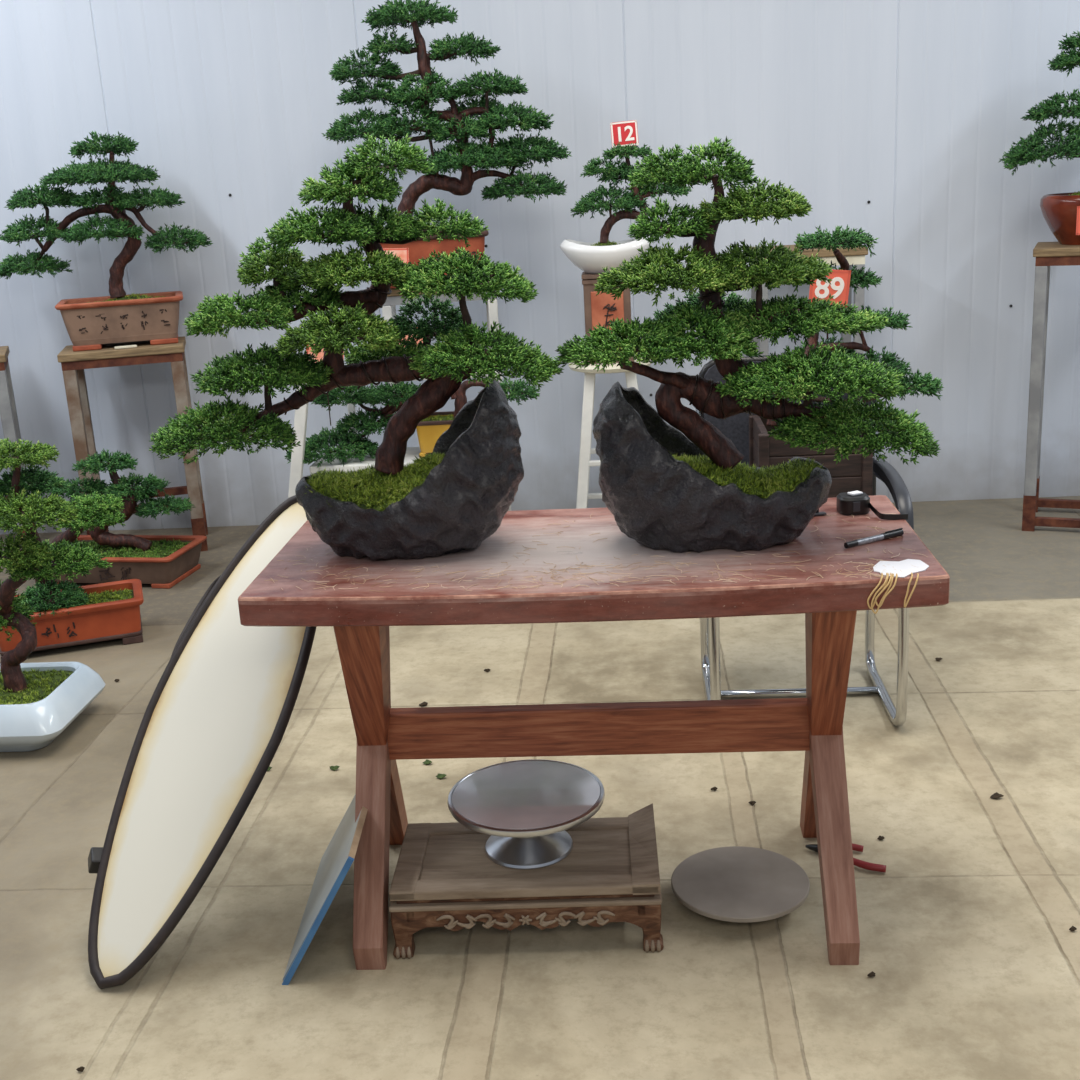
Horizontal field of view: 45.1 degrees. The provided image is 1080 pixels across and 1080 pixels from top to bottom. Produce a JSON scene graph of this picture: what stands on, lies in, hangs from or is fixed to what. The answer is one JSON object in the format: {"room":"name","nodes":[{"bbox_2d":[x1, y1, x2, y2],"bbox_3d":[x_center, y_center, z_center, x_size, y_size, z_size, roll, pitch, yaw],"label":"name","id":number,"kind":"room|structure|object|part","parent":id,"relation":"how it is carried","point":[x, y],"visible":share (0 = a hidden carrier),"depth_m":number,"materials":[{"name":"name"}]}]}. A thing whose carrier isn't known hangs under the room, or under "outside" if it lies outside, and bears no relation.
{"room":"plant shop","nodes":[
{"label":"plant shop","id":0,"kind":"room"},
{"bbox_2d":[0,496,1079,1079],"bbox_3d":[0.229,0.760,2.706,9.000,0.100,6.600,-2,16,4],"label":"floor","id":1,"kind":"structure","parent":0,"point":[972,951],"depth_m":2.70,"materials":[{"name":"concrete"}]},
{"bbox_2d":[0,346,36,537],"bbox_3d":[-2.377,-0.331,5.324,0.500,0.845,0.334,-8,17,-18],"label":"stand","id":2,"kind":"object","parent":1,"relation":"on","point":[8,412],"visible":0.52,"depth_m":5.21,"materials":[{"name":"brown wood"}]},
{"bbox_3d":[-2.397,-0.692,5.222,0.480,0.032,0.320,-8,17,-18],"label":"frame","id":3,"kind":"part","parent":2,"relation":"part of","materials":[{"name":"wood"}]},
{"bbox_3d":[-2.125,-0.298,5.274,0.045,0.782,0.045,-8,17,-18],"label":"leg","id":4,"kind":"part","parent":2,"relation":"part of","materials":[{"name":"paint"}]},
{"bbox_3d":[-2.216,-0.364,5.525,0.045,0.782,0.045,-8,17,-18],"label":"leg","id":5,"kind":"part","parent":2,"relation":"part of","materials":[{"name":"paint"}]},
{"bbox_2d":[0,437,111,751],"bbox_3d":[-1.475,0.138,3.517,0.650,0.836,0.387,-2,16,4],"label":"bonsai","id":6,"kind":"object","parent":1,"relation":"on","point":[39,701],"visible":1,"depth_m":3.45,"materials":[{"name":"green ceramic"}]},
{"bbox_2d":[0,662,104,751],"bbox_3d":[-1.519,0.469,3.617,0.524,0.148,0.384,-2,16,4],"label":"planter","id":7,"kind":"object","parent":6,"relation":"on","point":[36,707],"depth_m":3.52,"materials":[{"name":"white ceramic"}]},
{"bbox_2d":[0,491,143,658],"bbox_3d":[-1.562,0.102,4.258,0.478,0.508,0.295,-8,17,-17],"label":"bonsai","id":8,"kind":"object","parent":1,"relation":"on","point":[65,615],"visible":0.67,"depth_m":4.23,"materials":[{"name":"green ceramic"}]},
{"bbox_2d":[0,579,143,658],"bbox_3d":[-1.559,0.267,4.323,0.528,0.155,0.406,-2,16,4],"label":"planter","id":9,"kind":"object","parent":8,"relation":"on","point":[110,610],"depth_m":4.24,"materials":[{"name":"orange ceramic"}]},
{"bbox_2d":[76,1066,84,1071],"bbox_3d":[-0.781,0.899,2.212,0.015,0.008,0.006,-5,16,-8],"label":"scrap","id":10,"kind":"object","parent":1,"relation":"on","point":[81,1069],"visible":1,"depth_m":2.21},
{"bbox_2d":[48,448,206,588],"bbox_3d":[-1.611,-0.099,4.975,0.601,0.509,0.328,0,16,12],"label":"bonsai","id":11,"kind":"object","parent":1,"relation":"on","point":[160,561],"visible":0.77,"depth_m":4.91,"materials":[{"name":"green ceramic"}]},
{"bbox_2d":[54,535,206,588],"bbox_3d":[-1.612,0.085,5.030,0.612,0.125,0.400,-2,16,4],"label":"planter","id":12,"kind":"object","parent":11,"relation":"on","point":[163,561],"depth_m":4.93,"materials":[{"name":"ceramic"}]},
{"bbox_2d":[57,336,207,550],"bbox_3d":[-1.648,-0.375,5.337,0.475,0.845,0.324,-7,16,-12],"label":"stand","id":13,"kind":"object","parent":1,"relation":"on","point":[73,363],"visible":0.73,"depth_m":5.14,"materials":[{"name":"brown wood"}]},
{"bbox_3d":[-1.813,-0.289,5.180,0.048,0.782,0.048,-7,16,-12],"label":"leg","id":14,"kind":"part","parent":13,"relation":"part of","materials":[{"name":"wood"}]},
{"bbox_3d":[-1.874,-0.355,5.426,0.048,0.782,0.048,-7,16,-12],"label":"leg","id":15,"kind":"part","parent":13,"relation":"part of","materials":[{"name":"brown wood"}]},
{"bbox_2d":[0,131,212,350],"bbox_3d":[-1.737,-1.179,5.118,0.891,0.825,0.404,-5,16,-7],"label":"bonsai","id":16,"kind":"object","parent":13,"relation":"on","point":[90,323],"visible":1,"depth_m":5.07,"materials":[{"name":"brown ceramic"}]},
{"bbox_2d":[55,291,182,350],"bbox_3d":[-1.667,-0.877,5.215,0.540,0.185,0.427,-2,16,4],"label":"planter","id":17,"kind":"object","parent":16,"relation":"on","point":[90,323],"depth_m":5.10,"materials":[{"name":"ceramic"}]},
{"bbox_3d":[-1.668,-0.736,5.235,0.455,0.032,0.310,-7,16,-12],"label":"frame","id":18,"kind":"part","parent":13,"relation":"part of","materials":[{"name":"wood"}]},
{"bbox_2d":[114,345,136,348],"bbox_3d":[-1.625,-0.757,5.107,0.085,0.010,0.018,-8,17,-17],"label":"stick","id":19,"kind":"object","parent":13,"relation":"on","point":[126,346],"visible":1,"depth_m":5.10,"materials":[{"name":"white"}]},
{"bbox_3d":[-1.667,-0.195,5.521,0.359,0.030,0.030,-7,16,-12],"label":"rail","id":20,"kind":"part","parent":13,"relation":"part of","materials":[{"name":"wood"}]},
{"bbox_3d":[-1.418,-0.335,5.266,0.048,0.782,0.048,-7,16,-12],"label":"leg","id":21,"kind":"part","parent":13,"relation":"part of","materials":[{"name":"wood"}]},
{"bbox_3d":[-1.479,-0.402,5.512,0.048,0.782,0.048,-7,16,-12],"label":"leg","id":22,"kind":"part","parent":13,"relation":"part of","materials":[{"name":"brown wood"}]},
{"bbox_2d":[88,495,316,988],"bbox_3d":[-0.661,0.368,2.622,0.347,0.791,0.726,5,18,28],"label":"reflector","id":23,"kind":"object","parent":1,"relation":"on","point":[217,716],"visible":0.83,"depth_m":2.57,"materials":[{"name":"white fabric"}]},
{"bbox_2d":[282,794,367,984],"bbox_3d":[-0.407,0.640,2.601,0.160,0.267,0.465,-3,16,1],"label":"panel","id":24,"kind":"object","parent":1,"relation":"on","point":[337,859],"visible":0.71,"depth_m":2.47,"materials":[{"name":"white"}]},
{"bbox_2d":[330,765,339,770],"bbox_3d":[-0.522,0.576,3.294,0.029,0.010,0.015,2,17,19],"label":"scrap","id":25,"kind":"object","parent":1,"relation":"on","point":[336,767],"visible":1,"depth_m":3.29,"materials":[{"name":"green plant"}]},
{"bbox_2d":[288,371,510,510],"bbox_3d":[-0.513,-0.241,4.750,0.874,0.793,0.374,-2,16,4],"label":"chair","id":26,"kind":"object","parent":1,"relation":"on","point":[300,418],"visible":0.06,"depth_m":4.59,"materials":[{"name":"paint"}]},
{"bbox_3d":[-0.868,-0.179,4.613,0.183,0.786,0.034,-2,16,4],"label":"post","id":27,"kind":"part","parent":26,"relation":"part of","materials":[{"name":"white paint"}]},
{"bbox_3d":[-0.698,-0.469,4.832,0.026,0.300,0.022,-2,16,4],"label":"arm post","id":28,"kind":"part","parent":26,"relation":"part of","materials":[{"name":"white paint"}]},
{"bbox_3d":[-0.472,-0.296,4.721,0.675,0.028,0.280,-2,16,4],"label":"seat","id":29,"kind":"part","parent":26,"relation":"part of","materials":[{"name":"white paint"}]},
{"bbox_2d":[284,351,539,467],"bbox_3d":[-0.459,-0.500,4.654,0.922,0.408,0.328,-2,16,4],"label":"bonsai","id":30,"kind":"object","parent":26,"relation":"on","point":[429,429],"visible":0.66,"depth_m":4.62,"materials":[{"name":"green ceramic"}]},
{"bbox_2d":[306,344,343,425],"bbox_3d":[-0.734,-0.551,4.497,0.141,0.316,0.010,-2,16,4],"label":"number card","id":31,"kind":"object","parent":30,"relation":"attached to","point":[320,355],"visible":0.2,"depth_m":4.47,"materials":[{"name":"red"}]},
{"bbox_3d":[-0.739,-0.639,4.473,0.141,0.132,0.009,-2,16,4],"label":"plate","id":32,"kind":"part","parent":31,"relation":"part of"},
{"bbox_2d":[416,411,453,457],"bbox_3d":[-0.337,-0.380,4.688,0.208,0.135,0.188,-2,16,4],"label":"planter","id":33,"kind":"object","parent":30,"relation":"on","point":[429,429],"depth_m":4.61,"materials":[{"name":"ceramic"}]},
{"bbox_2d":[436,773,445,778],"bbox_3d":[-0.245,0.582,3.218,0.028,0.010,0.018,8,19,34],"label":"scrap","id":34,"kind":"object","parent":1,"relation":"on","point":[440,776],"visible":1,"depth_m":3.21,"materials":[{"name":"green plant"}]},
{"bbox_2d":[382,278,501,385],"bbox_3d":[-0.356,-0.477,5.078,0.445,1.045,0.354,-4,16,-3],"label":"stand","id":35,"kind":"object","parent":1,"relation":"on","point":[389,307],"visible":0.12,"depth_m":4.79,"materials":[{"name":"white wood"}]},
{"bbox_3d":[-0.539,-0.393,4.930,0.035,0.982,0.035,-4,16,-3],"label":"leg","id":36,"kind":"part","parent":35,"relation":"part of","materials":[{"name":"white paint"}]},
{"bbox_3d":[-0.559,-0.475,5.223,0.035,0.982,0.035,-4,16,-3],"label":"leg","id":37,"kind":"part","parent":35,"relation":"part of","materials":[{"name":"white paint"}]},
{"bbox_3d":[-0.382,-0.934,4.948,0.425,0.032,0.340,-4,16,-3],"label":"frame","id":38,"kind":"part","parent":35,"relation":"part of","materials":[{"name":"paint"}]},
{"bbox_2d":[322,0,571,287],"bbox_3d":[-0.332,-1.450,4.744,0.894,1.000,0.403,-2,16,4],"label":"bonsai","id":39,"kind":"object","parent":35,"relation":"on","point":[500,154],"visible":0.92,"depth_m":4.64,"materials":[{"name":"plant"}]},
{"bbox_2d":[383,248,408,262],"bbox_3d":[-0.534,-0.985,4.667,0.134,0.123,0.017,-2,16,4],"label":"number card","id":40,"kind":"object","parent":39,"relation":"attached to","point":[403,252],"visible":0.19,"depth_m":4.66,"materials":[{"name":"red"}]},
{"bbox_2d":[380,230,488,287],"bbox_3d":[-0.399,-1.047,4.833,0.449,0.185,0.335,-2,16,4],"label":"planter","id":41,"kind":"object","parent":39,"relation":"on","point":[418,249],"depth_m":4.70,"materials":[{"name":"ceramic"}]},
{"bbox_3d":[-0.171,-0.502,5.243,0.035,0.982,0.035,-4,16,-3],"label":"leg","id":42,"kind":"part","parent":35,"relation":"part of","materials":[{"name":"white paint"}]},
{"bbox_3d":[-0.150,-0.420,4.950,0.035,0.982,0.035,-4,16,-3],"label":"leg","id":43,"kind":"part","parent":35,"relation":"part of","materials":[{"name":"white paint"}]},
{"bbox_2d":[389,803,663,958],"bbox_3d":[-0.023,0.670,2.578,0.522,0.170,0.293,-2,16,4],"label":"stand","id":44,"kind":"object","parent":1,"relation":"on","point":[444,876],"visible":0.98,"depth_m":2.46,"materials":[{"name":"brown wood"}]},
{"bbox_3d":[-0.257,0.744,2.492,0.051,0.101,0.051,-2,16,4],"label":"leg","id":45,"kind":"part","parent":44,"relation":"part of","materials":[{"name":"brown wood"}]},
{"bbox_3d":[-0.026,0.611,2.563,0.517,0.048,0.284,-2,16,4],"label":"frame","id":46,"kind":"part","parent":44,"relation":"part of","materials":[{"name":"brown wood"}]},
{"bbox_3d":[-0.024,0.650,2.574,0.521,0.010,0.288,-2,16,4],"label":"moulding","id":47,"kind":"part","parent":44,"relation":"part of","materials":[{"name":"brown wood"}]},
{"bbox_2d":[447,759,604,868],"bbox_3d":[-0.024,0.554,2.576,0.310,0.119,0.310,-2,16,4],"label":"turntable","id":48,"kind":"object","parent":44,"relation":"on","point":[526,807],"visible":1,"depth_m":2.54,"materials":[{"name":"silver metal"}]},
{"bbox_3d":[-0.025,0.625,2.567,0.415,0.012,0.201,-2,16,4],"label":"panel","id":49,"kind":"part","parent":44,"relation":"part of","materials":[{"name":"brown wood"}]},
{"bbox_3d":[0.207,0.724,2.470,0.051,0.101,0.051,-2,16,4],"label":"leg","id":50,"kind":"part","parent":44,"relation":"part of","materials":[{"name":"brown wood"}]},
{"bbox_2d":[238,495,949,969],"bbox_3d":[0.115,0.367,2.555,1.209,0.750,0.586,-2,16,4],"label":"wooden table","id":51,"kind":"object","parent":1,"relation":"on","point":[361,618],"visible":0.79,"depth_m":2.40,"materials":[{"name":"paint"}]},
{"bbox_2d":[149,133,563,560],"bbox_3d":[-0.349,-0.350,2.398,0.768,0.761,0.415,-4,16,-3],"label":"bonsai","id":52,"kind":"object","parent":51,"relation":"on","point":[452,498],"visible":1,"depth_m":2.33,"materials":[{"name":"plant"}]},
{"bbox_2d":[295,380,523,560],"bbox_3d":[-0.249,-0.137,2.446,0.437,0.314,0.276,-2,16,4],"label":"planter","id":53,"kind":"object","parent":52,"relation":"on","point":[452,498],"depth_m":2.38,"materials":[{"name":"stone"}]},
{"bbox_3d":[-0.318,0.404,2.605,0.088,0.699,0.560,-4,16,-4],"label":"leg","id":54,"kind":"part","parent":51,"relation":"part of","materials":[{"name":"brown wood"}]},
{"bbox_3d":[-0.331,0.402,2.614,0.064,0.699,0.542,-3,16,2],"label":"leg","id":55,"kind":"part","parent":51,"relation":"part of","materials":[{"name":"brown wood"}]},
{"bbox_2d":[264,513,926,591],"bbox_3d":[0.095,0.013,2.426,1.184,0.002,0.491,-2,16,4],"label":"litter","id":56,"kind":"object","parent":51,"relation":"on","point":[579,573],"visible":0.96,"depth_m":2.27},
{"bbox_2d":[551,135,940,552],"bbox_3d":[0.362,-0.355,2.353,0.677,0.718,0.443,-2,16,4],"label":"bonsai","id":57,"kind":"object","parent":51,"relation":"on","point":[662,487],"visible":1,"depth_m":2.28,"materials":[{"name":"plant"}]},
{"bbox_2d":[593,381,831,552],"bbox_3d":[0.316,-0.149,2.397,0.433,0.303,0.260,-2,16,4],"label":"planter","id":58,"kind":"object","parent":57,"relation":"on","point":[662,487],"depth_m":2.33,"materials":[{"name":"stone"}]},
{"bbox_2d":[814,509,826,515],"bbox_3d":[0.538,-0.061,2.562,0.046,0.022,0.029,-5,16,-7],"label":"binder clip","id":59,"kind":"object","parent":51,"relation":"on","point":[817,513],"visible":0.3,"depth_m":2.55,"materials":[{"name":"black metal"}]},
{"bbox_3d":[0.539,-0.051,2.557,0.046,0.005,0.014,-5,16,-7],"label":"clip handle","id":60,"kind":"part","parent":59,"relation":"part of","materials":[{"name":"grey metal"}]},
{"bbox_3d":[0.545,0.374,2.541,0.078,0.699,0.551,-1,16,8],"label":"leg","id":61,"kind":"part","parent":51,"relation":"part of","materials":[{"name":"brown wood"}]},
{"bbox_3d":[0.558,0.371,2.548,0.070,0.699,0.541,-1,16,6],"label":"leg","id":62,"kind":"part","parent":51,"relation":"part of","materials":[{"name":"brown wood"}]},
{"bbox_2d":[836,491,907,519],"bbox_3d":[0.639,-0.066,2.533,0.066,0.041,0.142,-14,19,-32],"label":"tape measure","id":63,"kind":"object","parent":51,"relation":"on","point":[854,502],"visible":1,"depth_m":2.54,"materials":[{"name":"black plastic"}]},
{"bbox_3d":[0.665,-0.054,2.514,0.086,0.025,0.032,12,22,42],"label":"blade","id":64,"kind":"part","parent":63,"relation":"part of","materials":[{"name":"black plastic"}]},
{"bbox_2d":[844,528,903,547],"bbox_3d":[0.607,-0.003,2.364,0.136,0.014,0.012,-12,18,-28],"label":"marker pen","id":65,"kind":"object","parent":51,"relation":"on","point":[896,532],"visible":1,"depth_m":2.36,"materials":[{"name":"black plastic"}]},
{"bbox_2d":[867,573,888,608],"bbox_3d":[0.567,0.085,2.164,0.047,0.055,0.024,-17,21,-40],"label":"rubber band","id":66,"kind":"object","parent":51,"relation":"hanging from","point":[881,578],"visible":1,"depth_m":2.15,"materials":[{"name":"brown rubber"}]},
{"bbox_2d":[871,573,893,613],"bbox_3d":[0.574,0.089,2.163,0.048,0.063,0.025,-16,20,-38],"label":"rubber band","id":67,"kind":"object","parent":51,"relation":"hanging from","point":[884,583],"visible":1,"depth_m":2.15,"materials":[{"name":"brown rubber"}]},
{"bbox_2d":[875,573,897,606],"bbox_3d":[0.580,0.084,2.160,0.048,0.051,0.025,-16,20,-38],"label":"rubber band","id":68,"kind":"object","parent":51,"relation":"hanging from","point":[889,581],"visible":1,"depth_m":2.15,"materials":[{"name":"brown"}]},
{"bbox_2d":[873,559,928,577],"bbox_3d":[0.611,0.048,2.204,0.095,0.002,0.100,-2,16,4],"label":"paper","id":69,"kind":"object","parent":51,"relation":"on","point":[907,566],"visible":1,"depth_m":2.21,"materials":[{"name":"white paper"}]},
{"bbox_2d":[904,572,918,607],"bbox_3d":[0.618,0.083,2.158,0.019,0.053,0.037,7,19,32],"label":"rubber band","id":70,"kind":"object","parent":51,"relation":"hanging from","point":[910,580],"visible":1,"depth_m":2.15,"materials":[{"name":"brown rubber"}]},
{"bbox_2d":[568,359,650,508],"bbox_3d":[0.274,-0.288,4.821,0.332,0.760,0.324,-2,16,4],"label":"round stool","id":71,"kind":"object","parent":1,"relation":"on","point":[586,450],"visible":0.38,"depth_m":4.68,"materials":[{"name":"white paint"}]},
{"bbox_3d":[0.159,-0.242,4.727,0.151,0.734,0.045,-16,20,-39],"label":"leg","id":72,"kind":"part","parent":71,"relation":"part of","materials":[{"name":"white paint"}]},
{"bbox_3d":[0.172,-0.302,4.937,0.045,0.734,0.151,-16,20,-39],"label":"leg","id":73,"kind":"part","parent":71,"relation":"part of","materials":[{"name":"white paint"}]},
{"bbox_2d":[581,272,633,363],"bbox_3d":[0.245,-0.802,4.672,0.176,0.310,0.180,-2,16,4],"label":"pedestal","id":74,"kind":"object","parent":71,"relation":"on","point":[602,308],"visible":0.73,"depth_m":4.58,"materials":[{"name":"wood"}]},
{"bbox_3d":[0.240,-0.768,4.598,0.114,0.220,0.008,-2,16,4],"label":"panel","id":75,"kind":"part","parent":74,"relation":"part of","materials":[{"name":"ceramic"}]},
{"bbox_2d":[560,142,691,273],"bbox_3d":[0.316,-1.173,4.579,0.504,0.444,0.245,-5,16,-7],"label":"bonsai","id":76,"kind":"object","parent":74,"relation":"on","point":[589,257],"visible":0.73,"depth_m":4.52,"materials":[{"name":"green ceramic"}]},
{"bbox_2d":[610,120,638,147],"bbox_3d":[0.293,-1.385,4.504,0.096,0.126,0.010,-2,16,4],"label":"number card","id":77,"kind":"object","parent":76,"relation":"on","point":[624,132],"visible":0.99,"depth_m":4.50,"materials":[{"name":"red paper"}]},
{"bbox_3d":[0.254,-0.638,4.721,0.304,0.030,0.304,-2,16,4],"label":"seat","id":78,"kind":"part","parent":71,"relation":"part of","materials":[{"name":"white wood"}]},
{"bbox_3d":[0.376,-0.249,4.711,0.045,0.734,0.151,-16,20,-39],"label":"leg","id":79,"kind":"part","parent":71,"relation":"part of","materials":[{"name":"white paint"}]},
{"bbox_2d":[671,846,809,922],"bbox_3d":[0.399,0.702,2.597,0.272,0.054,0.272,-2,16,4],"label":"round plate","id":80,"kind":"object","parent":1,"relation":"on","point":[741,884],"visible":1,"depth_m":2.58,"materials":[{"name":"grey plastic"}]},
{"bbox_2d":[695,352,913,726],"bbox_3d":[0.677,0.000,3.436,0.501,0.915,0.504,-2,16,4],"label":"chair","id":81,"kind":"object","parent":1,"relation":"on","point":[735,428],"visible":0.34,"depth_m":3.54,"materials":[{"name":"silver metal"}]},
{"bbox_3d":[0.680,-0.275,3.587,0.464,0.450,0.061,-2,16,4],"label":"backrest","id":82,"kind":"part","parent":81,"relation":"part of","materials":[{"name":"fabric"}]},
{"bbox_3d":[0.680,-0.275,3.584,0.484,0.469,0.050,-2,16,4],"label":"backrest frame","id":83,"kind":"part","parent":81,"relation":"part of","materials":[{"name":"black plastic"}]},
{"bbox_2d":[749,224,943,497],"bbox_3d":[0.784,-0.402,3.305,0.485,0.787,0.314,-2,16,4],"label":"bonsai","id":84,"kind":"object","parent":81,"relation":"on","point":[855,473],"visible":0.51,"depth_m":3.22,"materials":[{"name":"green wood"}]},
{"bbox_2d":[749,414,872,497],"bbox_3d":[0.693,-0.158,3.361,0.278,0.296,0.274,-2,16,4],"label":"planter","id":85,"kind":"object","parent":84,"relation":"on","point":[855,473],"depth_m":3.22,"materials":[{"name":"brown wood"}]},
{"bbox_2d":[809,269,850,338],"bbox_3d":[0.702,-0.573,3.158,0.102,0.172,0.010,-2,16,4],"label":"number card","id":86,"kind":"object","parent":84,"relation":"in","point":[840,283],"visible":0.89,"depth_m":3.15,"materials":[{"name":"red"}]},
{"bbox_3d":[0.700,-0.609,3.147,0.102,0.097,0.006,-2,16,4],"label":"plate","id":87,"kind":"part","parent":86,"relation":"part of","materials":[{"name":"red"}]},
{"bbox_3d":[0.900,-0.120,3.341,0.034,0.120,0.416,-2,16,4],"label":"armrest","id":88,"kind":"part","parent":81,"relation":"part of","materials":[{"name":"grey plastic"}]},
{"bbox_2d":[749,245,867,355],"bbox_3d":[1.045,-0.593,5.120,0.410,1.095,0.334,-2,16,4],"label":"stand","id":89,"kind":"object","parent":1,"relation":"on","point":[857,257],"visible":0.17,"depth_m":4.85,"materials":[{"name":"brown wood"}]},
{"bbox_3d":[0.879,-0.597,5.279,0.035,1.032,0.035,-2,16,4],"label":"leg","id":90,"kind":"part","parent":89,"relation":"part of","materials":[{"name":"paint"}]},
{"bbox_3d":[0.861,-0.518,5.006,0.035,1.032,0.035,-2,16,4],"label":"leg","id":91,"kind":"part","parent":89,"relation":"part of","materials":[{"name":"paint"}]},
{"bbox_3d":[1.018,-1.074,4.984,0.390,0.032,0.320,-2,16,4],"label":"frame","id":92,"kind":"part","parent":89,"relation":"part of","materials":[{"name":"beige wood"}]},
{"bbox_3d":[1.233,-0.609,5.253,0.035,1.032,0.035,-2,16,4],"label":"leg","id":93,"kind":"part","parent":89,"relation":"part of","materials":[{"name":"paint"}]},
{"bbox_3d":[1.215,-0.530,4.979,0.035,1.032,0.035,-2,16,4],"label":"leg","id":94,"kind":"part","parent":89,"relation":"part of","materials":[{"name":"paint"}]},
{"bbox_2d":[805,843,885,872],"bbox_3d":[0.658,0.660,2.749,0.182,0.022,0.075,12,22,43],"label":"pliers","id":95,"kind":"object","parent":1,"relation":"on","point":[814,847],"visible":0.52,"depth_m":2.70,"materials":[{"name":"red rubber"}]},
{"bbox_3d":[0.660,0.654,2.770,0.056,0.016,0.022,-2,16,4],"label":"handle","id":96,"kind":"part","parent":95,"relation":"part of","materials":[{"name":"red rubber"}]},
{"bbox_3d":[0.665,0.671,2.709,0.115,0.017,0.026,8,20,35],"label":"handle","id":97,"kind":"part","parent":95,"relation":"part of","materials":[{"name":"red rubber"}]},
{"bbox_2d":[867,971,875,976],"bbox_3d":[0.599,0.783,2.349,0.016,0.009,0.008,-7,16,-15],"label":"scrap","id":98,"kind":"object","parent":1,"relation":"on","point":[872,973],"visible":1,"depth_m":2.35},
{"bbox_2d":[990,792,1003,798],"bbox_3d":[1.041,0.582,2.965,0.029,0.011,0.020,-12,18,-30],"label":"scrap","id":99,"kind":"object","parent":1,"relation":"on","point":[996,795],"visible":1,"depth_m":2.96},
{"bbox_2d":[1022,242,1079,530],"bbox_3d":[2.119,-0.576,4.910,0.520,1.062,0.344,4,17,22],"label":"stand","id":100,"kind":"object","parent":1,"relation":"on","point":[1047,254],"visible":1,"depth_m":4.88,"materials":[{"name":"brown wood"}]},
{"bbox_3d":[1.854,-0.520,4.878,0.042,0.999,0.042,4,17,22],"label":"leg","id":101,"kind":"part","parent":100,"relation":"part of","materials":[{"name":"paint"}]},
{"bbox_2d":[998,31,1079,244],"bbox_3d":[2.002,-1.475,4.731,0.654,0.773,0.363,-2,16,4],"label":"bonsai","id":102,"kind":"object","parent":100,"relation":"on","point":[1059,210],"visible":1,"depth_m":4.69,"materials":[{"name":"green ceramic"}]},
{"bbox_2d":[1040,192,1079,244],"bbox_3d":[2.024,-1.187,4.803,0.344,0.179,0.344,-2,16,4],"label":"planter","id":103,"kind":"object","parent":102,"relation":"on","point":[1059,210],"depth_m":4.74,"materials":[{"name":"red ceramic"}]},
{"bbox_2d":[1076,206,1079,234],"bbox_3d":[1.964,-1.121,4.644,0.100,0.141,0.010,-2,16,4],"label":"number card","id":104,"kind":"object","parent":102,"relation":"attached to","point":[1078,207],"visible":1,"depth_m":4.64,"materials":[{"name":"red paper"}]},
{"bbox_3d":[1.964,-0.598,5.133,0.042,0.999,0.042,4,17,22],"label":"leg","id":105,"kind":"part","parent":100,"relation":"part of","materials":[{"name":"paint"}]},
{"bbox_3d":[2.090,-0.060,4.918,0.416,0.030,0.030,4,17,22],"label":"rail","id":106,"kind":"part","parent":100,"relation":"part of","materials":[{"name":"wood"}]},
{"bbox_3d":[2.093,-1.041,4.778,0.500,0.032,0.330,4,17,22],"label":"frame","id":107,"kind":"part","parent":100,"relation":"part of","materials":[{"name":"wood"}]},
{"bbox_3d":[2.200,-0.139,5.172,0.416,0.030,0.030,4,17,22],"label":"rail","id":108,"kind":"part","parent":100,"relation":"part of","materials":[{"name":"wood"}]},
{"bbox_2d":[0,0,1079,533],"bbox_3d":[0.305,-2.139,5.054,9.000,4.220,0.086,-2,16,4],"label":"wall","id":109,"kind":"structure","parent":0,"point":[895,120],"depth_m":5.22,"materials":[{"name":"white metal"}]},
{"bbox_2d":[560,237,651,273],"bbox_3d":[0.235,-1.011,4.615,0.328,0.122,0.228,-2,16,4],"label":"planter","id":110,"kind":"object","parent":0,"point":[590,257],"depth_m":4.53,"materials":[{"name":"white ceramic"}]}
]}

